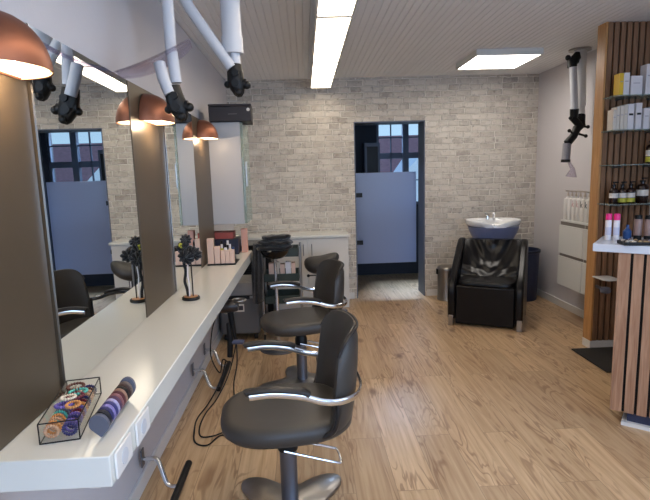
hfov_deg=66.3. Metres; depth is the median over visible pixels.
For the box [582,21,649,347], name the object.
shelving unit
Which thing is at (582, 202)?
bottle
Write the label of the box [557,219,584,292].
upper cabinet
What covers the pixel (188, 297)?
stand
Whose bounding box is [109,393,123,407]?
band
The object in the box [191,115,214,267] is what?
wall panel
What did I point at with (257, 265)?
cape
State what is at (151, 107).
wall lamp
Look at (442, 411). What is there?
floor
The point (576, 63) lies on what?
extraction arm
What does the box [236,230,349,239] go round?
countertop
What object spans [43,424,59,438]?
tie
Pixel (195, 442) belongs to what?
power cable
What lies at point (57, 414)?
tie
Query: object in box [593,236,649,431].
reception desk
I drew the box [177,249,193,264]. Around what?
scrunchie
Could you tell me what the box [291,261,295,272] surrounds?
carton
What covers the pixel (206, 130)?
wall lamp
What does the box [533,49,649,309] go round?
wall
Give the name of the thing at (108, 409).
band
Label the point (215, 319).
power cable
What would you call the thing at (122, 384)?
band
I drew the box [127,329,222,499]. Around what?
baseboard
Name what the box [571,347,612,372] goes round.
floor mat
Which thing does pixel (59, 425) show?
tie
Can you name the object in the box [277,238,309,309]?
base cabinet
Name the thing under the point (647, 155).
pump bottle
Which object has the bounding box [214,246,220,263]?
carton
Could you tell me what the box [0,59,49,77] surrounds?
diffuser
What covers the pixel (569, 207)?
bottle
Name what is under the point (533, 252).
bin
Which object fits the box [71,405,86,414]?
tie
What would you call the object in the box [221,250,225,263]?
carton
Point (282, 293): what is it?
tray
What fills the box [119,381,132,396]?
band
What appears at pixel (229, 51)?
extraction arm
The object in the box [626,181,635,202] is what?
pump bottle
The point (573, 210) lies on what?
bottle
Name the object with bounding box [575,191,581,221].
bottle
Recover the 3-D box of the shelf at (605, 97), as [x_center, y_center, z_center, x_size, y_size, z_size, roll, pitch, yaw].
[2.292,-1.125,3.649,0.417,0.008,0.172,-2,9,-2]
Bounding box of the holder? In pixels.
[224,298,246,313]
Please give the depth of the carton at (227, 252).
3.63 m
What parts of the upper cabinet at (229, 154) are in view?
door handle, door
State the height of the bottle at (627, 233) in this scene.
0.087 m
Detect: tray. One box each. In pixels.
[208,259,239,265]
[263,244,298,257]
[264,268,298,281]
[265,289,299,303]
[617,240,649,245]
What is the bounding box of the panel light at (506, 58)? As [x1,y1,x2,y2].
[456,48,543,69]
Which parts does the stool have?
seat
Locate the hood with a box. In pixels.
[116,41,183,71]
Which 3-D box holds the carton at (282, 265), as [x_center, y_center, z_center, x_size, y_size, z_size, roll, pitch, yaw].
[-0.379,0.191,4.450,0.040,0.140,0.070,-2,9,-2]
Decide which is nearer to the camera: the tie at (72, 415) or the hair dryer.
the tie at (72, 415)
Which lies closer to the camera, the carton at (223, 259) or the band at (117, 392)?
the band at (117, 392)
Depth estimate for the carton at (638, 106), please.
3.63 m
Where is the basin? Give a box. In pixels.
[465,212,520,238]
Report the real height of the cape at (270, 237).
0.050 m
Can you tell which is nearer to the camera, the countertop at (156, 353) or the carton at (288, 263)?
the countertop at (156, 353)
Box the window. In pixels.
[376,124,417,203]
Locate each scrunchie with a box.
[176,242,191,251]
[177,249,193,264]
[180,234,191,244]
[188,246,201,260]
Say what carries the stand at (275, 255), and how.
on the floor
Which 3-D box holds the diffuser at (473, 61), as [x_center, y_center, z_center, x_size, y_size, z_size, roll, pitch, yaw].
[1.612,-1.765,4.662,0.568,0.005,0.568,-2,9,-2]
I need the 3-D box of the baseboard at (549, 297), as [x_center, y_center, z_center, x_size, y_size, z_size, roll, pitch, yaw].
[2.624,1.021,2.186,0.014,0.075,7.600,-2,9,-2]
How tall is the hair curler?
0.233 m
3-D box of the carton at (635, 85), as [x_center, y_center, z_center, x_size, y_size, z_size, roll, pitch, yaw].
[2.249,-1.194,3.626,0.085,0.135,0.071,-2,9,-2]
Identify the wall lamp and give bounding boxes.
[0,10,53,79]
[139,94,174,125]
[197,120,218,139]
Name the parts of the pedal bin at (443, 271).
lid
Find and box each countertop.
[0,250,251,492]
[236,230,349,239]
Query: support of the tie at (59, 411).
in the glass box at (100, 393)
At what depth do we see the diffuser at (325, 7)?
2.77 m
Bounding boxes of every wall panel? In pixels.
[0,74,61,450]
[126,80,175,317]
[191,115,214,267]
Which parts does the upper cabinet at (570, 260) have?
drawer, drawer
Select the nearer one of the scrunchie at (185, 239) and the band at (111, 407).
the band at (111, 407)
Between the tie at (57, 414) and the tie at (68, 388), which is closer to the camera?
the tie at (57, 414)
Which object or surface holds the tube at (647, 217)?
on the reception desk
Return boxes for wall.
[0,0,233,499]
[224,74,538,297]
[355,125,417,274]
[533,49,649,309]
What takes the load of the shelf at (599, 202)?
attached to the shelving unit at (622, 47)
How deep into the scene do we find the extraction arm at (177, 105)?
2.05 m
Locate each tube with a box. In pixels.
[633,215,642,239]
[643,215,649,239]
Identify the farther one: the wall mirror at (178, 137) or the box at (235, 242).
the box at (235, 242)
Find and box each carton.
[206,238,214,263]
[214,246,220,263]
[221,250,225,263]
[225,250,229,262]
[230,249,234,262]
[241,228,248,251]
[269,262,273,273]
[280,263,284,273]
[285,260,290,273]
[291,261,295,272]
[607,109,616,130]
[611,107,619,130]
[613,73,623,96]
[614,106,623,130]
[618,105,627,130]
[622,73,629,95]
[626,104,634,129]
[627,76,642,95]
[632,103,642,129]
[639,108,649,129]
[640,64,649,94]
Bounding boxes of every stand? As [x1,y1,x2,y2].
[182,249,199,300]
[260,249,295,354]
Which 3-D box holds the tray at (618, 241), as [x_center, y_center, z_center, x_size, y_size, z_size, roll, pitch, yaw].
[1.846,-0.039,2.643,0.500,0.018,0.110,0,9,12]
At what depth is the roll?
1.22 m
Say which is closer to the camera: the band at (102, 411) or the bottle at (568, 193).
the band at (102, 411)
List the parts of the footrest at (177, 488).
wall plate, arm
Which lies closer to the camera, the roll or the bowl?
the roll
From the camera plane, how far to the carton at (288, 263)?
4.41 m
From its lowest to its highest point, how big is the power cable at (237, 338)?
0.370 m
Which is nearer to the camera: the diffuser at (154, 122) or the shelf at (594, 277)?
the diffuser at (154, 122)
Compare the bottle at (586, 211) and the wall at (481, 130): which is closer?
the bottle at (586, 211)
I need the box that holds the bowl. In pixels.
[261,249,288,258]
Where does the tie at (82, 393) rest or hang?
on the glass box at (100, 393)
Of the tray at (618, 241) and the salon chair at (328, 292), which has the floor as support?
the salon chair at (328, 292)
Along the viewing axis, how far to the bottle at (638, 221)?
2.81 m
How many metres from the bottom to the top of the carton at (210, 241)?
0.185 m
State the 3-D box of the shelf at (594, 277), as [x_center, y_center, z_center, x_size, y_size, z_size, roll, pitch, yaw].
[2.178,0.219,3.845,0.130,0.008,0.172,-2,9,-2]
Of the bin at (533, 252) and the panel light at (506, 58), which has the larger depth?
the bin at (533, 252)
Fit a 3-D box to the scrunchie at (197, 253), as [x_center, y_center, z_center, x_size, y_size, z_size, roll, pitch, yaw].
[-0.679,0.017,2.590,0.081,0.080,0.059,-2,9,-2]
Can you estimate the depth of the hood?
2.05 m
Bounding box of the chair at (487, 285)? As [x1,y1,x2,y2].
[448,237,527,331]
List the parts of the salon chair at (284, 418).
seat, plate, pump lever, backrest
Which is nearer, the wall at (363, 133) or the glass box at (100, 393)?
the glass box at (100, 393)
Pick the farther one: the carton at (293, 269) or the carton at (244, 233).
the carton at (293, 269)
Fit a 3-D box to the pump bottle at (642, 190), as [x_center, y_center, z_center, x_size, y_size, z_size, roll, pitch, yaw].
[2.389,-0.450,3.743,0.081,0.188,0.081,-2,9,-2]
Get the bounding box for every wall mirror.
[24,22,145,393]
[162,98,201,291]
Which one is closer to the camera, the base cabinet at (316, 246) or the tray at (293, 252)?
the tray at (293, 252)
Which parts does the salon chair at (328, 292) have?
plate, seat, pump lever, backrest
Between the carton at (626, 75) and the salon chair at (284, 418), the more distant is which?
the carton at (626, 75)
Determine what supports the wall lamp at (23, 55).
attached to the wall panel at (29, 366)
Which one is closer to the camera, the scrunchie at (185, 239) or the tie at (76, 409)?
the tie at (76, 409)
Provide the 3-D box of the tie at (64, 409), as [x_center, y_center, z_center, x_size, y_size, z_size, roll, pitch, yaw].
[-0.696,0.433,1.317,0.039,0.039,0.012,-3,9,-11]
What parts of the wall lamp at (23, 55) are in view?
plate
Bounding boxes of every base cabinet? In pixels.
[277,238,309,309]
[307,237,349,306]
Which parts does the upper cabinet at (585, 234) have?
drawer, drawer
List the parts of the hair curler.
handle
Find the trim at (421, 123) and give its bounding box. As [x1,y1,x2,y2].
[354,120,424,297]
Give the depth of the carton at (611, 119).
3.64 m
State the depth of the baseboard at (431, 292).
5.88 m
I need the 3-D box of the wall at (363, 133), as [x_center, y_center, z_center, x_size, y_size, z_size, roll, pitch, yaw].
[0.852,-0.997,7.123,4.100,2.700,0.200,-2,9,-2]
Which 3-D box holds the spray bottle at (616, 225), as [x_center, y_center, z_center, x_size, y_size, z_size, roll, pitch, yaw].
[1.664,-0.132,2.839,0.033,0.153,0.033,-2,9,-2]
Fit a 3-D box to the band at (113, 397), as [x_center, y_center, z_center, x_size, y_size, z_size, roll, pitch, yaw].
[-0.562,0.418,1.321,0.046,0.062,0.014,-2,9,-4]
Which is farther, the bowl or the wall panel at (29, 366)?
the bowl
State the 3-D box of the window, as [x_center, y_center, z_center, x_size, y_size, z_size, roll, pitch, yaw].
[1.112,-1.241,7.042,0.770,1.190,0.090,-2,9,-2]
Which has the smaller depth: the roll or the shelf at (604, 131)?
the roll
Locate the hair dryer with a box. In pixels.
[220,300,238,339]
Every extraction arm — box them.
[116,0,193,121]
[179,0,250,96]
[561,46,591,175]
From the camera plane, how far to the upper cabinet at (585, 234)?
4.40 m
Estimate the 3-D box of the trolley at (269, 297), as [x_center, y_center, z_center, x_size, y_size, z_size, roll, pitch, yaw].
[-0.384,0.367,4.542,0.356,0.839,0.354,-2,9,-2]
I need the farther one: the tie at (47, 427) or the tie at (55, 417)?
the tie at (55, 417)
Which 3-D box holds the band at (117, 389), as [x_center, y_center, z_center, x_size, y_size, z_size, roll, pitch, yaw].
[-0.566,0.411,1.368,0.046,0.062,0.014,-2,9,-4]
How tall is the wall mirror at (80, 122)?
1.054 m
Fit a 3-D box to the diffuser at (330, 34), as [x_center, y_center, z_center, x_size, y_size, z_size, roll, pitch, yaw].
[0.029,-1.467,3.517,0.198,0.008,1.162,-2,9,-2]
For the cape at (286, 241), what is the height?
0.044 m
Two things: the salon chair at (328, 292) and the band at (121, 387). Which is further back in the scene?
the salon chair at (328, 292)
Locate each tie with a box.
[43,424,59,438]
[46,420,61,434]
[48,416,63,430]
[50,413,65,426]
[53,410,67,422]
[54,400,73,408]
[55,408,69,418]
[59,393,76,400]
[61,422,77,435]
[64,418,79,432]
[65,400,81,408]
[66,382,84,390]
[66,391,84,399]
[66,414,81,428]
[68,387,87,394]
[68,411,83,423]
[70,408,84,418]
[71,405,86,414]
[77,395,90,405]
[78,398,89,408]
[84,384,96,395]
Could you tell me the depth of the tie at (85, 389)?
1.39 m
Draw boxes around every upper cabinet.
[209,122,251,224]
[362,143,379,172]
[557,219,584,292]
[581,223,587,294]
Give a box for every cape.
[252,242,263,303]
[256,244,292,250]
[257,239,292,245]
[262,234,290,240]
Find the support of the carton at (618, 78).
in the shelving unit at (622, 47)
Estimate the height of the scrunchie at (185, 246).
0.081 m
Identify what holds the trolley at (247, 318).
on the floor
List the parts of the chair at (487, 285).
armrest, panel, seat, backrest, armrest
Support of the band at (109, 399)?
on the roll
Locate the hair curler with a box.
[226,323,244,357]
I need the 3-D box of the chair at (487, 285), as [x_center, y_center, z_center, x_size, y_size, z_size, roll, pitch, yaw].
[1.599,0.299,4.855,0.670,0.768,0.676,2,9,25]
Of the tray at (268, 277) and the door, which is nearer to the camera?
the tray at (268, 277)
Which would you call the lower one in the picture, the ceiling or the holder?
the holder
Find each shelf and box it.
[592,275,616,280]
[599,202,649,203]
[603,95,649,99]
[603,130,649,132]
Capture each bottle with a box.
[563,190,569,219]
[567,191,573,219]
[571,191,578,220]
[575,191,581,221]
[580,191,586,221]
[584,192,589,222]
[605,213,611,239]
[609,182,618,203]
[613,213,620,240]
[618,181,626,203]
[622,225,631,239]
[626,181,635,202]
[635,177,648,202]
[645,141,649,163]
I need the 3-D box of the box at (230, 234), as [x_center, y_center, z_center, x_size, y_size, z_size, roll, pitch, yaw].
[-0.856,-0.128,4.180,0.190,0.054,0.150,-2,9,-2]
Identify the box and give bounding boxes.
[37,377,101,444]
[208,104,252,124]
[214,230,235,238]
[215,236,240,253]
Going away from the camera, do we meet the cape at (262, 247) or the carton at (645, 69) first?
the carton at (645, 69)
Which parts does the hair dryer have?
handle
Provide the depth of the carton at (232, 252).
3.63 m
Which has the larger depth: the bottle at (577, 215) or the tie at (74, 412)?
the bottle at (577, 215)
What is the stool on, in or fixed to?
on the floor
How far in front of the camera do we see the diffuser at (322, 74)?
4.61 m
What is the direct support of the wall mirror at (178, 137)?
attached to the wall at (114, 34)
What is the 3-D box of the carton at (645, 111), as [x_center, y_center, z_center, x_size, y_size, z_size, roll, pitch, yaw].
[2.345,-0.964,3.664,0.044,0.150,0.071,-2,9,-2]
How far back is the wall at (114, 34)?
2.38 m
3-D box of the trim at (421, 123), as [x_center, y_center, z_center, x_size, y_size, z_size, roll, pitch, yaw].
[0.747,-0.468,5.882,0.809,2.028,0.297,-2,9,-2]
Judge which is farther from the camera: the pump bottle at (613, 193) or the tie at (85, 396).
the pump bottle at (613, 193)
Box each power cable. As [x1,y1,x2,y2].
[193,361,225,445]
[198,338,237,437]
[210,319,227,372]
[233,345,237,394]
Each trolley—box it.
[220,275,262,339]
[261,242,302,339]
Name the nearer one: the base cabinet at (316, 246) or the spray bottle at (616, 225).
the spray bottle at (616, 225)
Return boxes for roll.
[89,376,135,436]
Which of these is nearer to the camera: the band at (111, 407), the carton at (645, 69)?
the band at (111, 407)
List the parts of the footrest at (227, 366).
arm, arm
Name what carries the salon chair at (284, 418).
on the floor
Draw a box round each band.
[95,409,111,424]
[98,407,113,423]
[100,404,115,420]
[102,401,118,415]
[105,398,119,413]
[106,396,121,410]
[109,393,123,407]
[111,391,125,406]
[113,388,127,403]
[115,386,129,400]
[117,383,131,397]
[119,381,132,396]
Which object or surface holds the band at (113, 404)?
on the roll
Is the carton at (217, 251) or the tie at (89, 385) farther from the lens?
the carton at (217, 251)
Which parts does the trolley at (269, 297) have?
post, post, post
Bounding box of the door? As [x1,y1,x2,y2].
[356,171,415,263]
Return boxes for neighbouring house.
[379,135,417,200]
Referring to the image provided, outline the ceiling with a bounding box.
[159,0,649,80]
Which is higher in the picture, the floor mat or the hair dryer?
the hair dryer
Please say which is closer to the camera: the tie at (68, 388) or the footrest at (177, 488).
the tie at (68, 388)
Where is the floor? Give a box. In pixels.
[139,273,649,499]
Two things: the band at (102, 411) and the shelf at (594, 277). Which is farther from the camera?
the shelf at (594, 277)
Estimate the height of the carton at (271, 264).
0.150 m
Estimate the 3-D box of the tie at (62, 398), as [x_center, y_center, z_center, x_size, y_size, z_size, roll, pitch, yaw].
[-0.690,0.396,1.338,0.043,0.012,0.043,-2,9,-2]
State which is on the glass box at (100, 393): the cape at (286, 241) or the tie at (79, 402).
the tie at (79, 402)
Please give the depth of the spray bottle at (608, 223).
2.85 m
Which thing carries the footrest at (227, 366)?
attached to the wall at (114, 34)
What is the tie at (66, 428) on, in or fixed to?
in the glass box at (100, 393)
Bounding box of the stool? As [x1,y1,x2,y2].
[304,252,347,310]
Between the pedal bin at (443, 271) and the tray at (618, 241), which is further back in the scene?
the pedal bin at (443, 271)
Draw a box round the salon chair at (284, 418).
[221,309,361,499]
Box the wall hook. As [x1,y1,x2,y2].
[595,285,610,293]
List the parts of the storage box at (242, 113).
lid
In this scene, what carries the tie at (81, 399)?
in the glass box at (100, 393)
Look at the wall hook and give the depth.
3.81 m
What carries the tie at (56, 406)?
on the glass box at (100, 393)
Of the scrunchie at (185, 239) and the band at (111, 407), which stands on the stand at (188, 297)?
the scrunchie at (185, 239)
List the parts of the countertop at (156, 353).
socket plate, socket plate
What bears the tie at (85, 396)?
in the glass box at (100, 393)
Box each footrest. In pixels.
[140,447,191,499]
[192,343,230,391]
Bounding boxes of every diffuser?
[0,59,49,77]
[144,120,172,124]
[311,63,336,87]
[314,18,349,61]
[318,0,355,14]
[459,55,537,68]
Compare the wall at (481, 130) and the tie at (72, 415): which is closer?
the tie at (72, 415)
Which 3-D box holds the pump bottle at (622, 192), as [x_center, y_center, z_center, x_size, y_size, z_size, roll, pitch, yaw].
[2.234,-0.433,3.739,0.061,0.163,0.061,-2,9,-2]
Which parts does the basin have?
bowl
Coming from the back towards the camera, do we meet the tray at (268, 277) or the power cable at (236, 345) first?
the tray at (268, 277)
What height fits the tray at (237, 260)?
0.009 m
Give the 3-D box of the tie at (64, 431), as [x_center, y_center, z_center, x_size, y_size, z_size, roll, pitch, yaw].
[-0.633,0.443,1.233,0.039,0.039,0.013,-3,9,-10]
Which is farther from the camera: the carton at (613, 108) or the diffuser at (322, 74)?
the diffuser at (322, 74)
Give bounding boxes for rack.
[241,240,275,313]
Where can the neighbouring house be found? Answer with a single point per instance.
(396, 143)
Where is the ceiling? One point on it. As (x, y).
(386, 38)
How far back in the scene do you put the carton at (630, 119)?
3.62 m
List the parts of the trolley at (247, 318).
lid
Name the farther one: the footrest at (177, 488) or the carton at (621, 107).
the carton at (621, 107)
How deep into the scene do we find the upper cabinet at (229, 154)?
4.01 m
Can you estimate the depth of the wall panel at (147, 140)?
2.41 m
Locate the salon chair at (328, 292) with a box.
[259,259,346,386]
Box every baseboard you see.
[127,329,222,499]
[349,289,436,298]
[537,288,583,317]
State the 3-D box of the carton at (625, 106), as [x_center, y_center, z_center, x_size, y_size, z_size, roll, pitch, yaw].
[2.189,-0.973,3.656,0.026,0.178,0.071,-2,9,-2]
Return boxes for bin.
[436,264,451,301]
[527,247,540,301]
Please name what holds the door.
in the wall at (481, 130)

